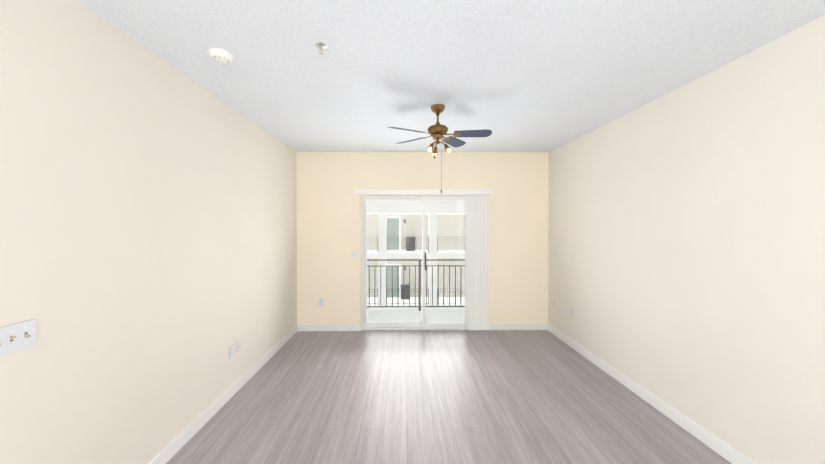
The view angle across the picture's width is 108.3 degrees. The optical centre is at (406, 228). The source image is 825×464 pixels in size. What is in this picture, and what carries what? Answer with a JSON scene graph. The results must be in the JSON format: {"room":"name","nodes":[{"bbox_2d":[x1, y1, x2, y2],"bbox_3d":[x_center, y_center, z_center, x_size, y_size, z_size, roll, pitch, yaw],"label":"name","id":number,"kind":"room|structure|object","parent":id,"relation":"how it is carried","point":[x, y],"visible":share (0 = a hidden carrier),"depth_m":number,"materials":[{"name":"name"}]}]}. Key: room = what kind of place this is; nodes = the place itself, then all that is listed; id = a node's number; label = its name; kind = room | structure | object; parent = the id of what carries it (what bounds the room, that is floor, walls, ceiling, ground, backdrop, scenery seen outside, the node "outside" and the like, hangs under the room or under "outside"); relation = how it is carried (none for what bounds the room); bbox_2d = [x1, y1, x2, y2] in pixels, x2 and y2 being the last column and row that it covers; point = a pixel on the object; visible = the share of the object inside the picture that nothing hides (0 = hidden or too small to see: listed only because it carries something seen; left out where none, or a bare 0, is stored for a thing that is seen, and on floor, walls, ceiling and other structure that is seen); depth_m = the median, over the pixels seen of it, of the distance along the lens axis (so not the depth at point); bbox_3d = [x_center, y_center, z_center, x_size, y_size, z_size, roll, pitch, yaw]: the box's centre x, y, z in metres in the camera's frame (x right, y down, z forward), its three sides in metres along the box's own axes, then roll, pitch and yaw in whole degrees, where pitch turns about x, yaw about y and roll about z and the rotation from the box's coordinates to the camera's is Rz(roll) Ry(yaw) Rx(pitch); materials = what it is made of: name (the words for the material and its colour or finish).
{"room":"empty living room","nodes":[
{"label":"empty living room","id":0,"kind":"room"},
{"bbox_2d":[0,0,296,463],"bbox_3d":[-1.673,0.301,0.594,0.120,2.835,7.830,0,1,-1],"label":"wall","id":1,"kind":"structure","parent":0,"point":[148,238],"depth_m":1.70,"materials":[{"name":"beige paint"}]},
{"bbox_2d":[0,319,35,355],"bbox_3d":[-1.611,0.450,1.219,0.020,0.114,0.162,0,1,-1],"label":"switch plate","id":2,"kind":"object","parent":1,"relation":"attached to","point":[17,336],"visible":1,"depth_m":1.24,"materials":[{"name":"beige plastic"}]},
{"bbox_2d":[148,324,299,463],"bbox_3d":[-1.604,1.545,0.610,0.018,0.108,7.830,0,1,-1],"label":"baseboard","id":3,"kind":"structure","parent":1,"relation":"attached to","point":[175,445],"depth_m":2.52,"materials":[{"name":"white wood"}]},
{"bbox_2d":[229,344,233,358],"bbox_3d":[-1.639,1.151,2.788,0.007,0.114,0.070,0,1,-1],"label":"electrical outlet","id":4,"kind":"object","parent":1,"relation":"attached to","point":[231,351],"visible":1,"depth_m":2.78,"materials":[{"name":"beige plastic"}]},
{"bbox_2d":[237,339,240,352],"bbox_3d":[-1.637,1.145,2.912,0.015,0.114,0.070,0,1,-1],"label":"outlet","id":5,"kind":"object","parent":1,"relation":"attached to","point":[238,345],"visible":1,"depth_m":2.91,"materials":[{"name":"beige plastic"}]},
{"bbox_2d":[296,152,548,323],"bbox_3d":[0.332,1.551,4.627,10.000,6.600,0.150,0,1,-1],"label":"wall","id":6,"kind":"structure","parent":0,"point":[329,224],"depth_m":4.53,"materials":[{"name":"beige paint"}]},
{"bbox_2d":[319,298,322,305],"bbox_3d":[-1.303,1.114,4.521,0.070,0.114,0.007,0,1,-1],"label":"electrical outlet","id":7,"kind":"object","parent":6,"relation":"attached to","point":[320,301],"visible":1,"depth_m":4.52,"materials":[{"name":"beige plastic"}]},
{"bbox_2d":[300,324,360,330],"bbox_3d":[-1.167,1.498,4.524,0.939,0.108,0.014,0,1,-1],"label":"baseboard","id":8,"kind":"structure","parent":6,"relation":"attached to","point":[303,327],"depth_m":4.52,"materials":[{"name":"white wood"}]},
{"bbox_2d":[351,251,355,257],"bbox_3d":[-0.805,0.393,4.512,0.070,0.114,0.020,0,1,-1],"label":"light switch","id":9,"kind":"object","parent":6,"relation":"attached to","point":[353,254],"visible":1,"depth_m":4.52,"materials":[{"name":"beige plastic"}]},
{"bbox_2d":[361,195,465,329],"bbox_3d":[0.250,0.523,4.592,1.889,2.057,0.144,0,1,-1],"label":"sliding glass door","id":10,"kind":"structure","parent":6,"relation":"in","point":[387,325],"depth_m":4.59,"materials":[{"name":"clear glass"}]},
{"bbox_2d":[355,189,491,194],"bbox_3d":[0.246,-0.548,4.465,2.015,0.078,0.121,0,1,-1],"label":"valance headrail","id":11,"kind":"object","parent":6,"relation":"attached to","point":[423,191],"visible":1,"depth_m":4.40,"materials":[{"name":"white"}]},
{"bbox_2d":[465,194,489,330],"bbox_3d":[1.053,0.498,4.493,0.367,2.060,0.069,0,1,-1],"label":"vertical blinds","id":12,"kind":"object","parent":6,"relation":"attached to","point":[477,232],"visible":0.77,"depth_m":4.47,"materials":[{"name":"white plastic"}]},
{"bbox_2d":[489,323,547,329],"bbox_3d":[1.671,1.498,4.563,0.944,0.108,0.014,0,1,-1],"label":"baseboard","id":13,"kind":"structure","parent":6,"relation":"attached to","point":[492,326],"depth_m":4.56,"materials":[{"name":"white wood"}]},
{"bbox_2d":[166,330,730,463],"bbox_3d":[0.300,1.657,0.712,3.830,0.120,7.980,0,1,-1],"label":"floor","id":14,"kind":"structure","parent":0,"point":[436,397],"depth_m":2.60,"materials":[{"name":"laminate"}]},
{"bbox_2d":[78,0,824,151],"bbox_3d":[0.301,-1.177,0.619,4.070,0.120,8.100,0,1,-1],"label":"ceiling","id":15,"kind":"structure","parent":0,"point":[532,75],"depth_m":1.97,"materials":[{"name":"white paint"}]},
{"bbox_2d":[208,48,233,63],"bbox_3d":[-1.204,-1.111,1.933,0.138,0.042,0.138,0,1,-1],"label":"smoke detector","id":16,"kind":"object","parent":15,"relation":"attached to","point":[219,55],"visible":1,"depth_m":1.90,"materials":[{"name":"white plastic"}]},
{"bbox_2d":[315,43,326,54],"bbox_3d":[-0.530,-1.106,1.845,0.070,0.050,0.070,0,1,-1],"label":"sprinkler","id":17,"kind":"object","parent":15,"relation":"attached to","point":[321,46],"visible":1,"depth_m":1.84,"materials":[{"name":"silver metal"}]},
{"bbox_2d":[388,104,491,193],"bbox_3d":[0.307,-0.734,2.876,0.958,0.818,0.663,0,1,-1],"label":"ceiling fan","id":18,"kind":"object","parent":15,"relation":"hanging from","point":[437,131],"visible":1,"depth_m":2.76,"materials":[{"name":"brown metal"}]},
{"bbox_2d":[548,15,824,463],"bbox_3d":[2.276,0.301,0.648,0.120,2.835,7.830,0,1,-1],"label":"wall","id":19,"kind":"structure","parent":0,"point":[686,249],"depth_m":2.12,"materials":[{"name":"beige paint"}]},
{"bbox_2d":[548,323,755,463],"bbox_3d":[2.207,1.544,0.662,0.018,0.108,7.830,0,1,-1],"label":"baseboard","id":20,"kind":"structure","parent":19,"relation":"attached to","point":[720,447],"depth_m":2.51,"materials":[{"name":"white wood"}]},
{"label":"outside","id":21,"kind":"structure","parent":0,"visible":0},
{"bbox_3d":[-2.045,4.699,32.321,80.000,0.250,55.220,0,1,-1],"label":"ground","id":22,"kind":"structure","parent":21,"visible":0},
{"bbox_2d":[378,213,386,308],"bbox_3d":[-1.422,1.945,17.405,0.450,5.710,0.450,0,1,-1],"label":"column","id":23,"kind":"structure","parent":22,"relation":"on","point":[381,233],"depth_m":17.18,"materials":[{"name":"white paint"}]},
{"bbox_2d":[367,201,464,308],"bbox_3d":[0.147,1.116,18.191,32.000,7.250,2.048,0,1,-1],"label":"walkways","id":24,"kind":"structure","parent":22,"relation":"on","point":[390,208],"depth_m":17.26,"materials":[{"name":"white concrete"}]},
{"bbox_2d":[400,284,408,298],"bbox_3d":[-0.113,4.012,18.941,0.600,0.840,0.512,0,1,-1],"label":"ac unit","id":25,"kind":"object","parent":24,"relation":"on","point":[407,285],"depth_m":18.70,"materials":[{"name":"grey"}]},
{"bbox_2d":[406,237,415,250],"bbox_3d":[0.237,0.962,18.910,0.600,0.840,0.512,0,1,-1],"label":"ac unit","id":26,"kind":"object","parent":24,"relation":"on","point":[410,239],"depth_m":18.66,"materials":[{"name":"grey metal"}]},
{"bbox_2d":[367,237,464,304],"bbox_3d":[0.048,2.461,17.381,20.110,3.980,0.048,0,1,-1],"label":"rails","id":27,"kind":"object","parent":24,"relation":"on","point":[417,291],"depth_m":17.38,"materials":[{"name":"grey metal"}]},
{"bbox_2d":[367,214,464,296],"bbox_3d":[0.132,-0.422,19.263,32.000,10.400,0.370,0,1,-1],"label":"wall","id":28,"kind":"structure","parent":22,"relation":"on","point":[372,239],"depth_m":19.23,"materials":[{"name":"paint"}]},
{"bbox_2d":[429,213,436,308],"bbox_3d":[1.517,1.945,17.445,0.450,5.710,0.450,0,1,-1],"label":"column","id":29,"kind":"structure","parent":22,"relation":"on","point":[434,215],"depth_m":17.22,"materials":[{"name":"white paint"}]},
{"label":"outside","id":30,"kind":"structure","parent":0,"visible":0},
{"bbox_2d":[367,309,464,322],"bbox_3d":[0.223,1.693,5.287,6.200,0.200,1.170,0,1,-1],"label":"floor","id":31,"kind":"structure","parent":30,"point":[403,318],"depth_m":5.46,"materials":[{"name":"concrete"}]},
{"bbox_2d":[367,259,464,310],"bbox_3d":[0.216,1.091,5.765,6.100,0.993,0.040,0,1,-1],"label":"balcony railing","id":32,"kind":"object","parent":31,"relation":"on","point":[419,265],"depth_m":5.76,"materials":[{"name":"black metal"}]}
]}

